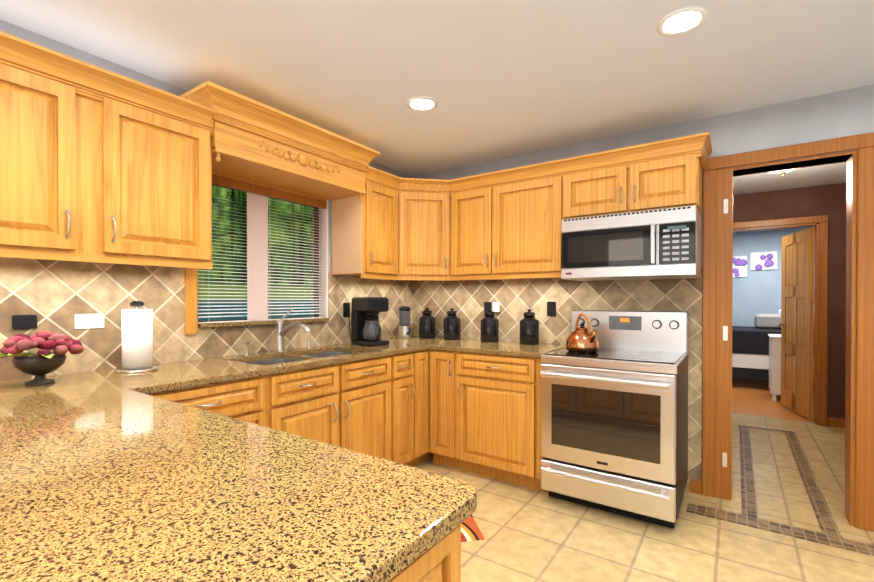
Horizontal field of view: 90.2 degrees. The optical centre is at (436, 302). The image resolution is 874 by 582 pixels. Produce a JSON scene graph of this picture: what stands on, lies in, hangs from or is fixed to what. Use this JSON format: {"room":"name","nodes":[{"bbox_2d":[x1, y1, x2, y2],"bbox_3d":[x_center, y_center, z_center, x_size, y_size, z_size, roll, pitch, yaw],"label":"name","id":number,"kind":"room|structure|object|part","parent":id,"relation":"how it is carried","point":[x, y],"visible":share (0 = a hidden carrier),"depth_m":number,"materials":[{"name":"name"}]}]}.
{"room":"kitchen","nodes":[
{"label":"kitchen","id":0,"kind":"room"},
{"bbox_2d":[0,20,412,271],"bbox_3d":[-1.817,0.029,1.979,0.150,2.433,5.700,0,0,34],"label":"wall","id":1,"kind":"structure","parent":0,"point":[31,36],"depth_m":2.14,"materials":[{"name":"paint"}]},
{"bbox_2d":[0,55,95,260],"bbox_3d":[-1.730,-0.539,1.655,0.343,0.675,0.571,0,0,34],"label":"upper cabinet","id":2,"kind":"object","parent":1,"relation":"attached to","point":[48,119],"depth_m":1.68,"materials":[{"name":"brown wood"}]},
{"bbox_2d":[72,87,219,266],"bbox_3d":[-1.423,-0.542,2.102,0.343,0.675,0.514,0,0,34],"label":"upper cabinet","id":3,"kind":"object","parent":1,"relation":"attached to","point":[99,164],"depth_m":1.98,"materials":[{"name":"brown wood"}]},
{"bbox_2d":[0,257,412,380],"bbox_3d":[-1.244,0.051,2.677,0.005,0.560,3.600,0,0,34],"label":"backsplash","id":4,"kind":"structure","parent":1,"relation":"attached to","point":[55,296],"depth_m":2.21,"materials":[{"name":"beige tile"}]},
{"bbox_2d":[12,315,36,328],"bbox_3d":[-1.780,0.081,1.881,0.012,0.060,0.080,0,0,34],"label":"electrical outlet","id":5,"kind":"object","parent":4,"relation":"attached to","point":[24,321],"visible":1,"depth_m":1.88,"materials":[{"name":"black plastic"}]},
{"bbox_2d":[75,314,103,328],"bbox_3d":[-1.651,0.087,2.072,0.008,0.070,0.115,0,0,34],"label":"electrical outlet","id":6,"kind":"object","parent":4,"relation":"attached to","point":[87,321],"visible":1,"depth_m":2.07,"materials":[{"name":"white plastic"}]},
{"bbox_2d":[343,303,349,316],"bbox_3d":[-0.714,0.054,3.439,0.006,0.115,0.070,0,0,34],"label":"electrical outlet","id":7,"kind":"object","parent":4,"relation":"attached to","point":[346,306],"visible":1,"depth_m":3.42,"materials":[{"name":"black plastic"}]},
{"bbox_2d":[185,171,328,333],"bbox_3d":[-1.168,-0.305,2.898,0.178,0.950,1.044,0,0,34],"label":"window","id":8,"kind":"structure","parent":1,"relation":"in","point":[270,253],"depth_m":2.85,"materials":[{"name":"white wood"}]},
{"bbox_3d":[-1.184,-0.310,2.943,0.004,0.860,0.950,0,0,34],"label":"glass","id":9,"kind":"part","parent":8,"relation":"part of","materials":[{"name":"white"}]},
{"bbox_3d":[-1.139,0.126,2.915,0.146,0.026,0.949,0,0,34],"label":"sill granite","id":10,"kind":"part","parent":8,"relation":"part of","materials":[{"name":"brown stone"}]},
{"bbox_2d":[200,111,367,198],"bbox_3d":[-0.964,-0.874,2.759,0.353,0.171,1.086,0,0,34],"label":"window valance","id":11,"kind":"object","parent":1,"relation":"attached to","point":[248,151],"depth_m":2.59,"materials":[{"name":"brown wood"}]},
{"bbox_2d":[328,175,399,278],"bbox_3d":[-0.519,-0.550,3.380,0.387,0.675,0.443,0,0,34],"label":"upper cabinet","id":12,"kind":"object","parent":1,"relation":"attached to","point":[366,227],"depth_m":3.23,"materials":[{"name":"brown wood"}]},
{"bbox_2d":[400,179,447,280],"bbox_3d":[-0.162,-0.552,3.684,0.631,0.675,0.696,0,0,34],"label":"upper cabinet","id":13,"kind":"object","parent":1,"relation":"attached to","point":[423,205],"depth_m":3.47,"materials":[{"name":"brown wood"}]},
{"bbox_2d":[0,0,873,194],"bbox_3d":[0.722,-1.226,1.738,4.600,0.120,8.190,0,0,34],"label":"ceiling","id":14,"kind":"structure","parent":0,"point":[498,79],"depth_m":2.13,"materials":[{"name":"paint"}]},
{"bbox_2d":[406,96,437,111],"bbox_3d":[-0.090,-1.187,2.605,0.190,0.008,0.190,0,0,34],"label":"recessed light","id":15,"kind":"object","parent":14,"relation":"in","point":[421,104],"visible":1,"depth_m":2.60,"materials":[{"name":"white"}]},
{"bbox_2d":[657,6,707,35],"bbox_3d":[1.031,-1.182,1.835,0.190,0.008,0.190,0,0,34],"label":"recessed light","id":16,"kind":"object","parent":14,"relation":"in","point":[681,21],"visible":1,"depth_m":1.83,"materials":[{"name":"white"}]},
{"bbox_2d":[770,169,793,175],"bbox_3d":[2.692,-1.083,3.389,0.364,0.186,0.364,0,0,34],"label":"light","id":17,"kind":"object","parent":14,"relation":"attached to","point":[782,172],"visible":0.12,"depth_m":3.38,"materials":[{"name":"white metal"}]},
{"bbox_2d":[413,84,873,267],"bbox_3d":[1.647,0.023,2.961,4.450,2.433,0.140,0,0,34],"label":"wall","id":18,"kind":"structure","parent":0,"point":[842,113],"depth_m":2.66,"materials":[{"name":"paint"}]},
{"bbox_2d":[448,179,503,278],"bbox_3d":[0.347,-0.551,3.522,0.498,0.675,0.387,0,0,34],"label":"upper cabinet","id":19,"kind":"object","parent":18,"relation":"attached to","point":[474,211],"depth_m":3.38,"materials":[{"name":"brown wood"}]},
{"bbox_2d":[500,171,563,278],"bbox_3d":[0.707,-0.550,3.301,0.600,0.675,0.344,0,0,34],"label":"upper cabinet","id":20,"kind":"object","parent":18,"relation":"attached to","point":[532,208],"depth_m":3.12,"materials":[{"name":"brown wood"}]},
{"bbox_2d":[413,268,702,490],"bbox_3d":[0.750,0.501,3.491,2.365,1.470,0.005,0,0,34],"label":"backsplash","id":21,"kind":"structure","parent":18,"relation":"attached to","point":[516,299],"depth_m":3.34,"materials":[{"name":"beige tile"}]},
{"bbox_2d":[484,302,490,311],"bbox_3d":[0.431,0.048,3.700,0.070,0.115,0.006,0,0,34],"label":"electrical outlet","id":22,"kind":"object","parent":21,"relation":"attached to","point":[487,305],"visible":0.71,"depth_m":3.70,"materials":[{"name":"black plastic"}]},
{"bbox_2d":[493,302,499,311],"bbox_3d":[0.495,0.035,3.639,0.050,0.080,0.034,0,0,34],"label":"wall outlet","id":23,"kind":"object","parent":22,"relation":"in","point":[496,306],"visible":0.85,"depth_m":3.62,"materials":[{"name":"white plastic"}]},
{"bbox_2d":[547,302,555,315],"bbox_3d":[0.889,0.047,3.386,0.070,0.115,0.006,0,0,34],"label":"electrical outlet","id":24,"kind":"object","parent":21,"relation":"attached to","point":[551,308],"visible":1,"depth_m":3.38,"materials":[{"name":"black plastic"}]},
{"bbox_2d":[564,159,639,218],"bbox_3d":[1.155,-0.730,2.992,0.487,0.310,0.344,0,0,34],"label":"upper cabinet","id":25,"kind":"object","parent":18,"relation":"attached to","point":[605,188],"depth_m":2.84,"materials":[{"name":"brown wood"}]},
{"bbox_2d":[561,205,700,280],"bbox_3d":[1.260,-0.362,2.854,0.780,0.405,0.455,0,0,34],"label":"microwave","id":26,"kind":"object","parent":25,"relation":"attached to","point":[664,243],"visible":1,"depth_m":2.68,"materials":[{"name":"silver metal"}]},
{"bbox_2d":[640,147,703,213],"bbox_3d":[1.433,-0.729,2.801,0.447,0.310,0.344,0,0,34],"label":"upper cabinet","id":27,"kind":"object","parent":18,"relation":"attached to","point":[674,179],"depth_m":2.62,"materials":[{"name":"brown wood"}]},
{"bbox_2d":[689,132,873,530],"bbox_3d":[2.068,0.157,2.678,0.873,2.168,0.190,0,0,34],"label":"door frame","id":28,"kind":"structure","parent":18,"relation":"attached to","point":[717,287],"depth_m":2.54,"materials":[{"name":"brown wood"}]},
{"bbox_2d":[414,413,873,581],"bbox_3d":[0.688,1.278,1.705,4.700,0.060,8.170,0,0,34],"label":"floor","id":29,"kind":"structure","parent":0,"point":[529,534],"depth_m":2.34,"materials":[{"name":"beige tile"}]},
{"bbox_2d":[396,529,460,581],"bbox_3d":[-0.551,0.809,0.815,1.010,0.888,0.645,0,0,34],"label":"base cabinet","id":30,"kind":"object","parent":29,"relation":"on","point":[443,564],"depth_m":0.71,"materials":[{"name":"brown wood"}]},
{"bbox_2d":[0,337,565,581],"bbox_3d":[-0.339,0.341,2.078,2.163,0.032,3.553,0,0,34],"label":"countertop","id":31,"kind":"structure","parent":30,"relation":"on","point":[279,465],"depth_m":0.96,"materials":[{"name":"beige stone"}]},
{"bbox_2d":[0,331,86,385],"bbox_3d":[-1.595,0.220,1.754,0.267,0.212,0.298,0,0,34],"label":"flower bowl","id":32,"kind":"object","parent":31,"relation":"on","point":[39,364],"visible":1,"depth_m":1.73,"materials":[{"name":"grey metal"}]},
{"bbox_2d":[116,301,157,372],"bbox_3d":[-1.441,0.157,2.095,0.170,0.335,0.170,0,0,34],"label":"paper towel holder","id":33,"kind":"object","parent":31,"relation":"on","point":[137,339],"visible":1,"depth_m":2.05,"materials":[{"name":"white paper"}]},
{"bbox_2d":[243,309,310,355],"bbox_3d":[-0.931,0.181,2.784,0.297,0.279,0.508,0,0,34],"label":"faucet","id":34,"kind":"object","parent":31,"relation":"on","point":[281,330],"depth_m":2.82,"materials":[{"name":"silver metal"}]},
{"bbox_2d":[246,351,350,365],"bbox_3d":[-0.820,0.453,2.710,0.390,0.200,0.830,0,0,34],"label":"sink","id":35,"kind":"object","parent":31,"relation":"in","point":[275,359],"depth_m":2.78,"materials":[{"name":"silver metal"}]},
{"bbox_2d":[351,297,388,345],"bbox_3d":[-0.506,0.136,3.342,0.200,0.360,0.291,0,0,-36],"label":"coffee maker","id":36,"kind":"object","parent":31,"relation":"on","point":[366,330],"visible":1,"depth_m":3.28,"materials":[{"name":"black plastic"}]},
{"bbox_2d":[346,310,351,339],"bbox_3d":[-0.651,0.185,3.410,0.128,0.258,0.048,0,0,34],"label":"cord","id":37,"kind":"object","parent":36,"relation":"attached to","point":[347,311],"visible":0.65,"depth_m":3.43,"materials":[{"name":"black plastic"}]},
{"bbox_2d":[398,306,410,338],"bbox_3d":[-0.282,0.169,3.837,0.124,0.287,0.114,0,0,34],"label":"blender","id":38,"kind":"object","parent":31,"relation":"on","point":[404,331],"visible":1,"depth_m":3.80,"materials":[{"name":"silver metal"}]},
{"bbox_2d":[419,308,435,338],"bbox_3d":[-0.087,0.178,3.904,0.150,0.269,0.150,0,0,34],"label":"canister","id":39,"kind":"object","parent":31,"relation":"on","point":[427,324],"visible":1,"depth_m":3.85,"materials":[{"name":"black"}]},
{"bbox_2d":[443,308,460,339],"bbox_3d":[0.131,0.179,3.760,0.150,0.269,0.150,0,0,34],"label":"canister","id":40,"kind":"object","parent":31,"relation":"on","point":[451,325],"visible":1,"depth_m":3.70,"materials":[{"name":"black"}]},
{"bbox_2d":[480,309,498,341],"bbox_3d":[0.430,0.180,3.555,0.150,0.269,0.150,0,0,34],"label":"canister","id":41,"kind":"object","parent":31,"relation":"on","point":[489,326],"visible":1,"depth_m":3.50,"materials":[{"name":"black"}]},
{"bbox_2d":[519,309,538,344],"bbox_3d":[0.713,0.181,3.361,0.150,0.269,0.150,0,0,34],"label":"canister","id":42,"kind":"object","parent":31,"relation":"on","point":[529,329],"visible":1,"depth_m":3.30,"materials":[{"name":"black"}]},
{"bbox_2d":[460,515,484,541],"bbox_3d":[-0.028,1.242,2.481,0.480,0.002,0.480,0,0,-11],"label":"rug","id":43,"kind":"object","parent":29,"relation":"on","point":[470,530],"visible":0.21,"depth_m":2.37,"materials":[{"name":"orange fabric"}]},
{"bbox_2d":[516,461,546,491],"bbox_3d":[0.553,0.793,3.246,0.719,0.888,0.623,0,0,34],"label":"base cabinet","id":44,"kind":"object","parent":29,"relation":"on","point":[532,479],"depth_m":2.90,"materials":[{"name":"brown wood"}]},
{"bbox_2d":[540,310,688,528],"bbox_3d":[1.127,0.648,2.765,0.756,1.185,0.754,0,0,34],"label":"range","id":45,"kind":"object","parent":29,"relation":"on","point":[614,423],"visible":0.9,"depth_m":2.53,"materials":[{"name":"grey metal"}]},
{"bbox_2d":[566,313,598,352],"bbox_3d":[0.962,0.192,2.862,0.223,0.253,0.210,0,0,34],"label":"copper kettle","id":46,"kind":"object","parent":45,"relation":"on","point":[582,339],"visible":1,"depth_m":2.79,"materials":[{"name":"brown metal"}]},
{"bbox_2d":[686,425,873,555],"bbox_3d":[2.101,1.245,1.996,1.700,0.002,5.050,0,0,34],"label":"mosaic floor","id":47,"kind":"structure","parent":29,"relation":"on","point":[830,535],"depth_m":2.60,"materials":[{"name":"brown tile"}]},
{"bbox_2d":[732,377,813,422],"bbox_3d":[4.584,1.252,5.701,3.200,0.060,2.830,0,0,34],"label":"floor","id":48,"kind":"structure","parent":0,"point":[752,397],"depth_m":5.41,"materials":[{"name":"brown wood"}]},
{"bbox_2d":[732,309,780,369],"bbox_3d":[4.815,0.637,6.475,1.500,1.160,1.026,0,0,34],"label":"bed","id":49,"kind":"object","parent":48,"relation":"on","point":[750,347],"visible":0.17,"depth_m":6.16,"materials":[{"name":"white"}]},
{"bbox_2d":[768,334,780,400],"bbox_3d":[4.426,0.820,5.582,0.274,0.805,0.524,0,0,34],"label":"nightstand","id":50,"kind":"object","parent":48,"relation":"on","point":[775,364],"visible":0.44,"depth_m":5.43,"materials":[{"name":"white wood"}]},
{"bbox_2d":[732,227,814,383],"bbox_3d":[5.371,-0.002,6.839,3.300,2.433,0.150,0,0,34],"label":"wall","id":51,"kind":"structure","parent":0,"point":[755,292],"depth_m":6.91,"materials":[{"name":"paint"}]},
{"bbox_2d":[733,256,746,276],"bbox_3d":[4.856,-0.587,7.080,0.308,0.340,0.024,0,0,34],"label":"picture frame","id":52,"kind":"object","parent":51,"relation":"attached to","point":[739,266],"visible":0.75,"depth_m":7.04,"materials":[{"name":"white paper"}]},
{"bbox_2d":[750,251,776,269],"bbox_3d":[5.156,-0.661,6.874,0.340,0.290,0.024,0,0,34],"label":"picture frame","id":53,"kind":"object","parent":51,"relation":"attached to","point":[763,260],"visible":1,"depth_m":6.87,"materials":[{"name":"white paper"}]},
{"bbox_2d":[733,161,846,425],"bbox_3d":[2.126,0.024,2.723,1.710,2.433,0.010,0,0,34],"label":"wall","id":54,"kind":"structure","parent":0,"point":[830,200],"depth_m":2.56,"materials":[{"name":"paint"}]},
{"bbox_2d":[733,215,828,425],"bbox_3d":[3.572,0.173,4.661,0.900,2.110,0.161,0,0,34],"label":"door frame","id":55,"kind":"structure","parent":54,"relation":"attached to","point":[820,223],"depth_m":4.38,"materials":[{"name":"brown wood"}]},
{"bbox_2d":[776,228,813,419],"bbox_3d":[4.000,0.215,4.886,0.269,2.000,0.705,0,0,34],"label":"door leaf","id":56,"kind":"structure","parent":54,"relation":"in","point":[797,318],"depth_m":4.80,"materials":[{"name":"brown wood"}]},
{"bbox_2d":[828,417,844,427],"bbox_3d":[3.377,1.192,3.302,0.315,0.090,2.350,0,0,34],"label":"baseboard","id":57,"kind":"structure","parent":54,"relation":"attached to","point":[836,422],"depth_m":4.32,"materials":[{"name":"brown wood"}]}
]}

